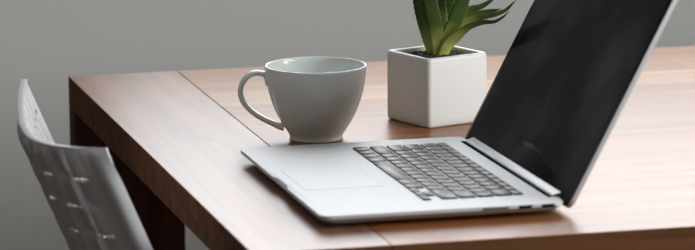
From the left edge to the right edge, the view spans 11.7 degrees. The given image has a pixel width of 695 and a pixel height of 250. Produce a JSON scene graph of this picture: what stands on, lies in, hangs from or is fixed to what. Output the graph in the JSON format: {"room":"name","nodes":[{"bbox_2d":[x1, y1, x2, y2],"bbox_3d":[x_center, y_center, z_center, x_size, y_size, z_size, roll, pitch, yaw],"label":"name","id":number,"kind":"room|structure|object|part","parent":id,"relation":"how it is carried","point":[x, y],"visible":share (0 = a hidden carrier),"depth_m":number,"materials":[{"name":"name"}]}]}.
{"room":"home office","nodes":[
{"label":"home office","id":0,"kind":"room"},
{"bbox_2d":[0,0,694,249],"bbox_3d":[-0.331,-0.723,4.651,4.250,2.600,0.200,-3,11,-14],"label":"wall","id":1,"kind":"structure","parent":0,"point":[44,43],"depth_m":4.68,"materials":[{"name":"grey paint"}]},
{"bbox_3d":[0.481,1.152,1.769,4.250,0.050,6.750,-3,11,-14],"label":"floor","id":2,"kind":"structure","parent":0,"visible":0},
{"bbox_2d":[17,79,152,249],"bbox_3d":[-0.066,0.382,3.552,0.564,0.828,0.427,-3,11,-14],"label":"dining chair","id":3,"kind":"object","parent":2,"relation":"on","point":[97,212],"visible":1,"depth_m":3.26,"materials":[{"name":"white plastic"}]},
{"bbox_2d":[68,46,694,249],"bbox_3d":[0.566,0.357,3.864,1.600,0.750,1.018,-3,11,-14],"label":"dining table","id":4,"kind":"object","parent":2,"relation":"on","point":[174,140],"visible":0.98,"depth_m":3.59,"materials":[{"name":"brown wood"}]},
{"bbox_3d":[-0.265,0.328,4.159,0.134,0.712,0.038,-3,11,-14],"label":"leg","id":5,"kind":"part","parent":4,"relation":"part of","materials":[{"name":"brown wood"}]},
{"bbox_2d":[238,57,366,142],"bbox_3d":[-0.040,-0.026,3.675,0.126,0.081,0.110,7,13,36],"label":"coffee cup","id":6,"kind":"object","parent":4,"relation":"on","point":[315,99],"visible":1,"depth_m":3.64,"materials":[{"name":"white ceramic"}]},
{"bbox_3d":[-0.094,-0.027,3.670,0.051,0.067,0.026,0,10,0],"label":"handle","id":7,"kind":"part","parent":6,"relation":"part of","materials":[{"name":"white ceramic"}]},
{"bbox_2d":[387,0,515,127],"bbox_3d":[0.116,-0.110,3.768,0.115,0.210,0.118,-7,13,-33],"label":"potted succulent","id":8,"kind":"object","parent":4,"relation":"on","point":[437,83],"visible":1,"depth_m":3.75,"materials":[{"name":"white ceramic"}]},
{"bbox_2d":[387,45,485,127],"bbox_3d":[0.100,-0.044,3.776,0.082,0.078,0.082,-7,13,-33],"label":"pot","id":9,"kind":"object","parent":8,"relation":"attached to","point":[429,86],"depth_m":3.75,"materials":[{"name":"white ceramic"}]},
{"bbox_2d":[241,0,677,223],"bbox_3d":[0.112,-0.061,3.408,0.377,0.246,0.359,-3,11,-14],"label":"laptop","id":10,"kind":"object","parent":4,"relation":"on","point":[571,68],"visible":1,"depth_m":3.39,"materials":[{"name":"silver metal"}]},
{"bbox_3d":[0.231,-0.071,3.438,0.131,0.240,0.359,-3,11,-14],"label":"lid","id":11,"kind":"part","parent":10,"relation":"part of","materials":[{"name":"silver metal"}]}
]}

